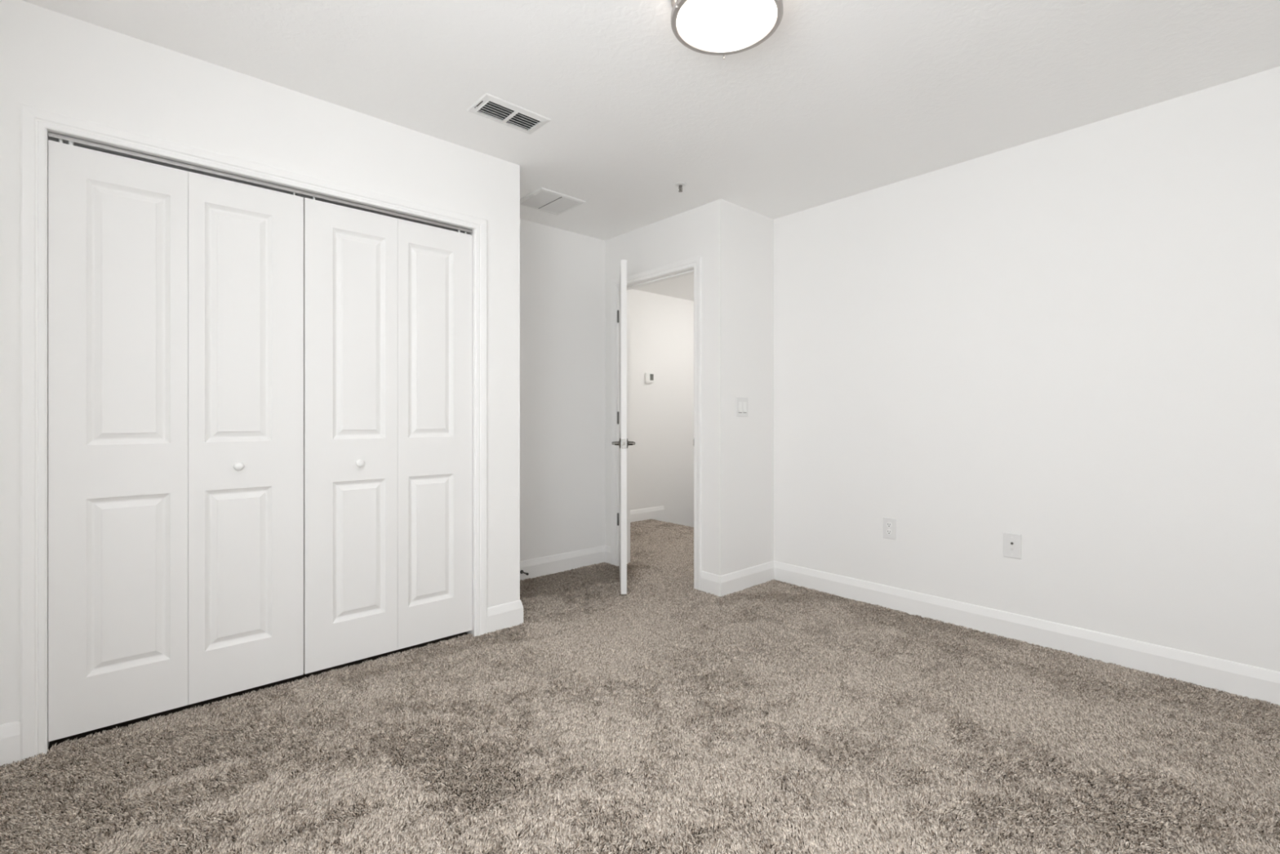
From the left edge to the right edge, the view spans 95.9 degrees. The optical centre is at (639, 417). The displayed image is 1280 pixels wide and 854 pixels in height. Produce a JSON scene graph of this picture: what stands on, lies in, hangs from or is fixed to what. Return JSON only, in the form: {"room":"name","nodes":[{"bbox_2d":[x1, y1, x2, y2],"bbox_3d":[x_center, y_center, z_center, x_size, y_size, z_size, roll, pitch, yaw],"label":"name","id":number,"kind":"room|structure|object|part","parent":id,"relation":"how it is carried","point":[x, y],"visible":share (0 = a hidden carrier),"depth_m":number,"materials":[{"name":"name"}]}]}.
{"room":"empty bedroom","nodes":[
{"label":"empty bedroom","id":0,"kind":"room"},
{"bbox_2d":[0,0,519,724],"bbox_3d":[-1.683,-0.118,2.631,2.150,2.451,0.726,0,0,-42],"label":"wall","id":1,"kind":"structure","parent":0,"point":[51,60],"depth_m":2.19,"materials":[{"name":"white paint"}]},
{"bbox_2d":[0,720,20,765],"bbox_3d":[-2.070,1.041,1.784,0.212,0.132,0.014,0,0,-42],"label":"baseboard","id":2,"kind":"structure","parent":1,"relation":"attached to","point":[10,732],"depth_m":1.84,"materials":[{"name":"white paint"}]},
{"bbox_2d":[48,139,303,741],"bbox_3d":[-1.687,0.078,2.166,0.748,1.998,0.066,0,0,-42],"label":"door","id":3,"kind":"structure","parent":1,"relation":"in","point":[175,296],"depth_m":2.12,"materials":[{"name":"white paint"}]},
{"bbox_3d":[-1.820,-0.361,2.058,0.188,0.878,0.015,0,0,-42],"label":"raised panel","id":4,"kind":"part","parent":3,"relation":"part of","materials":[{"name":"white paint"}]},
{"bbox_3d":[-1.820,0.585,2.058,0.188,0.574,0.015,0,0,-42],"label":"raised panel","id":5,"kind":"part","parent":3,"relation":"part of","materials":[{"name":"white paint"}]},
{"bbox_3d":[-1.580,-0.361,2.274,0.182,0.878,0.015,0,0,-42],"label":"raised panel","id":6,"kind":"part","parent":3,"relation":"part of","materials":[{"name":"white paint"}]},
{"bbox_3d":[-1.580,0.585,2.274,0.182,0.574,0.015,0,0,-42],"label":"raised panel","id":7,"kind":"part","parent":3,"relation":"part of","materials":[{"name":"white paint"}]},
{"bbox_3d":[-1.567,0.190,2.251,0.034,0.034,0.034,0,0,-42],"label":"knob","id":8,"kind":"part","parent":3,"relation":"part of","materials":[{"name":"white plastic"}]},
{"bbox_2d":[20,103,487,761],"bbox_3d":[-1.425,0.051,2.441,1.626,2.112,0.132,0,0,-42],"label":"door frame","id":9,"kind":"structure","parent":1,"relation":"attached to","point":[36,123],"depth_m":1.89,"materials":[{"name":"white paint"}]},
{"bbox_2d":[48,131,471,234],"bbox_3d":[-1.417,-0.934,2.429,1.502,0.027,0.027,0,0,-42],"label":"track","id":10,"kind":"object","parent":1,"relation":"attached to","point":[60,138],"visible":1,"depth_m":2.27,"materials":[{"name":"silver metal"}]},
{"bbox_2d":[303,197,471,674],"bbox_3d":[-1.127,0.078,2.670,0.749,1.998,0.066,0,0,-42],"label":"door","id":11,"kind":"structure","parent":1,"relation":"in","point":[388,300],"depth_m":2.64,"materials":[{"name":"white paint"}]},
{"bbox_3d":[-1.250,-0.361,2.571,0.184,0.878,0.015,0,0,-42],"label":"raised panel","id":12,"kind":"part","parent":11,"relation":"part of","materials":[{"name":"white paint"}]},
{"bbox_3d":[-1.250,0.585,2.571,0.184,0.574,0.015,0,0,-42],"label":"raised panel","id":13,"kind":"part","parent":11,"relation":"part of","materials":[{"name":"white paint"}]},
{"bbox_3d":[-1.239,0.202,2.547,0.034,0.034,0.034,0,0,-42],"label":"knob","id":14,"kind":"part","parent":11,"relation":"part of","materials":[{"name":"white plastic"}]},
{"bbox_3d":[-1.010,-0.361,2.787,0.184,0.878,0.015,0,0,-42],"label":"raised panel","id":15,"kind":"part","parent":11,"relation":"part of","materials":[{"name":"white paint"}]},
{"bbox_3d":[-1.010,0.585,2.787,0.184,0.574,0.015,0,0,-42],"label":"raised panel","id":16,"kind":"part","parent":11,"relation":"part of","materials":[{"name":"white paint"}]},
{"bbox_2d":[487,600,523,632],"bbox_3d":[-0.705,1.041,3.014,0.212,0.132,0.014,0,0,-42],"label":"baseboard","id":17,"kind":"structure","parent":1,"relation":"attached to","point":[501,616],"depth_m":3.01,"materials":[{"name":"white paint"}]},
{"bbox_2d":[520,218,604,560],"bbox_3d":[-1.492,-0.118,3.369,3.425,2.451,0.115,0,0,-42],"label":"wall","id":18,"kind":"structure","parent":0,"point":[562,272],"depth_m":4.12,"materials":[{"name":"white paint"}]},
{"bbox_2d":[520,545,604,580],"bbox_3d":[-0.692,1.041,4.003,1.160,0.132,0.014,0,0,-42],"label":"baseboard","id":19,"kind":"structure","parent":18,"relation":"attached to","point":[543,566],"depth_m":4.12,"materials":[{"name":"white paint"}]},
{"bbox_2d":[520,569,528,575],"bbox_3d":[-0.772,1.044,3.868,0.025,0.025,0.080,0,0,-42],"label":"door stop","id":20,"kind":"object","parent":19,"relation":"attached to","point":[522,571],"visible":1,"depth_m":3.88,"materials":[{"name":"grey metal"}]},
{"bbox_2d":[0,519,1279,853],"bbox_3d":[-0.032,1.167,2.650,4.999,0.120,5.320,0,0,-42],"label":"floor","id":21,"kind":"structure","parent":0,"point":[666,715],"depth_m":1.89,"materials":[{"name":"grey carpet"}]},
{"bbox_2d":[21,0,1279,301],"bbox_3d":[0.458,-1.394,3.227,6.499,0.100,5.520,0,0,-42],"label":"ceiling","id":22,"kind":"structure","parent":0,"point":[844,99],"depth_m":2.25,"materials":[{"name":"white paint"}]},
{"bbox_2d":[466,93,551,134],"bbox_3d":[-0.579,-1.335,2.565,0.319,0.018,0.180,0,0,-42],"label":"ceiling vent","id":23,"kind":"object","parent":22,"relation":"in","point":[491,107],"visible":1,"depth_m":2.55,"materials":[{"name":"white metal"}]},
{"bbox_2d":[520,187,586,215],"bbox_3d":[-0.561,-1.339,3.599,0.323,0.009,0.312,0,0,-42],"label":"ceiling vent","id":24,"kind":"object","parent":22,"relation":"in","point":[542,199],"visible":0.98,"depth_m":3.58,"materials":[{"name":"white metal"}]},
{"bbox_2d":[674,182,686,192],"bbox_3d":[0.234,-1.323,3.332,0.068,0.041,0.068,0,0,-42],"label":"sprinkler head","id":25,"kind":"object","parent":22,"relation":"attached to","point":[680,184],"visible":1,"depth_m":3.32},
{"bbox_2d":[671,0,783,59],"bbox_3d":[0.274,-1.293,1.826,0.351,0.101,0.353,0,0,-42],"label":"ceiling lamp","id":26,"kind":"object","parent":22,"relation":"attached to","point":[723,28],"visible":1,"depth_m":1.84,"materials":[{"name":"white glass"}]},
{"bbox_2d":[630,288,693,527],"bbox_3d":[0.001,1.276,6.205,2.589,5.240,0.115,0,0,-42],"label":"wall","id":27,"kind":"structure","parent":0,"point":[662,326],"depth_m":6.35,"materials":[{"name":"white paint"}]},
{"bbox_2d":[630,505,664,522],"bbox_3d":[-0.327,1.041,5.822,1.589,0.132,0.014,0,0,-42],"label":"baseboard","id":28,"kind":"structure","parent":27,"relation":"attached to","point":[653,513],"depth_m":6.18,"materials":[{"name":"white paint"}]},
{"bbox_2d":[644,373,653,383],"bbox_3d":[0.100,-0.418,6.198,0.110,0.112,0.028,0,0,-42],"label":"thermostat","id":29,"kind":"object","parent":27,"relation":"attached to","point":[649,377],"visible":1,"depth_m":6.18,"materials":[{"name":"white plastic"}]},
{"bbox_2d":[654,515,673,523],"bbox_3d":[0.515,1.461,6.582,1.020,0.770,0.012,0,0,-42],"label":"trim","id":30,"kind":"structure","parent":27,"relation":"attached to","point":[665,518],"depth_m":6.37,"materials":[{"name":"white paint"}]},
{"bbox_2d":[604,199,732,575],"bbox_3d":[0.157,-0.118,4.012,0.115,2.451,1.139,0,0,-42],"label":"wall","id":31,"kind":"structure","parent":0,"point":[705,231],"depth_m":3.63,"materials":[{"name":"white paint"}]},
{"bbox_2d":[604,545,611,563],"bbox_3d":[-0.240,1.041,4.357,0.014,0.132,0.094,0,0,-42],"label":"baseboard","id":32,"kind":"structure","parent":31,"relation":"attached to","point":[607,548],"depth_m":4.35,"materials":[{"name":"white paint"}]},
{"bbox_2d":[611,259,635,594],"bbox_3d":[-0.118,0.060,3.889,0.148,2.033,0.775,0,0,-3],"label":"door","id":33,"kind":"structure","parent":31,"relation":"in","point":[623,443],"depth_m":3.51,"materials":[{"name":"white paint"}]},
{"bbox_3d":[-0.149,0.162,3.606,0.057,0.065,0.132,0,0,-3],"label":"lever handle","id":34,"kind":"part","parent":33,"relation":"part of","materials":[{"name":"grey metal"}]},
{"bbox_3d":[-0.098,0.162,3.507,0.025,0.057,0.008,0,0,-3],"label":"latch plate","id":35,"kind":"part","parent":33,"relation":"part of","materials":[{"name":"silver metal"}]},
{"bbox_3d":[-0.057,0.162,3.610,0.057,0.065,0.132,0,0,-3],"label":"lever handle","id":36,"kind":"part","parent":33,"relation":"part of","materials":[{"name":"grey metal"}]},
{"bbox_2d":[611,255,701,590],"bbox_3d":[0.131,0.042,4.030,0.132,2.131,0.886,0,0,-42],"label":"door frame","id":37,"kind":"structure","parent":31,"relation":"attached to","point":[691,265],"depth_m":4.22,"materials":[{"name":"white paint"}]},
{"bbox_2d":[700,570,720,596],"bbox_3d":[0.444,1.041,3.598,0.014,0.132,0.167,0,0,-42],"label":"baseboard","id":38,"kind":"structure","parent":31,"relation":"attached to","point":[710,583],"depth_m":3.59,"materials":[{"name":"white paint"}]},
{"bbox_2d":[732,203,773,572],"bbox_3d":[0.706,-0.118,3.818,0.440,2.451,0.115,0,0,-42],"label":"wall","id":39,"kind":"structure","parent":0,"point":[753,233],"depth_m":3.76,"materials":[{"name":"white paint"}]},
{"bbox_2d":[736,397,747,416],"bbox_3d":[0.656,-0.065,3.689,0.118,0.121,0.009,0,0,-42],"label":"light switch","id":40,"kind":"object","parent":39,"relation":"attached to","point":[741,402],"visible":1,"depth_m":3.68,"materials":[{"name":"white plastic"}]},
{"bbox_2d":[720,560,773,596],"bbox_3d":[0.702,1.041,3.727,0.569,0.132,0.014,0,0,-42],"label":"baseboard","id":41,"kind":"structure","parent":39,"relation":"attached to","point":[740,580],"depth_m":3.70,"materials":[{"name":"white paint"}]},
{"bbox_2d":[773,66,1279,671],"bbox_3d":[1.847,-0.118,2.967,0.115,2.451,2.905,0,0,-42],"label":"wall","id":42,"kind":"structure","parent":0,"point":[1068,342],"depth_m":2.73,"materials":[{"name":"white paint"}]},
{"bbox_2d":[883,516,896,539],"bbox_3d":[1.438,0.641,3.329,0.008,0.121,0.076,0,0,-42],"label":"power outlet","id":43,"kind":"object","parent":42,"relation":"attached to","point":[889,523],"visible":1,"depth_m":3.32,"materials":[{"name":"white plastic"}]},
{"bbox_2d":[886,528,892,534],"bbox_3d":[1.436,0.662,3.328,0.002,0.033,0.033,0,0,-42],"label":"receptacle","id":44,"kind":"object","parent":43,"relation":"attached to","point":[889,531],"depth_m":3.32,"materials":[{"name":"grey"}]},
{"bbox_2d":[886,521,892,527],"bbox_3d":[1.436,0.621,3.328,0.002,0.033,0.033,0,0,-42],"label":"receptacle","id":45,"kind":"object","parent":43,"relation":"attached to","point":[889,524],"depth_m":3.32,"materials":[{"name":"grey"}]},
{"bbox_2d":[1003,532,1021,559],"bbox_3d":[1.849,0.639,2.868,0.015,0.122,0.078,0,0,-42],"label":"cable wall plate","id":46,"kind":"object","parent":42,"relation":"attached to","point":[1011,541],"visible":1,"depth_m":2.87,"materials":[{"name":"white plastic"}]},
{"bbox_2d":[773,560,1279,705],"bbox_3d":[1.799,1.041,2.924,0.014,0.132,2.675,0,0,-42],"label":"baseboard","id":47,"kind":"structure","parent":42,"relation":"attached to","point":[1251,682],"depth_m":2.71,"materials":[{"name":"white paint"}]}
]}

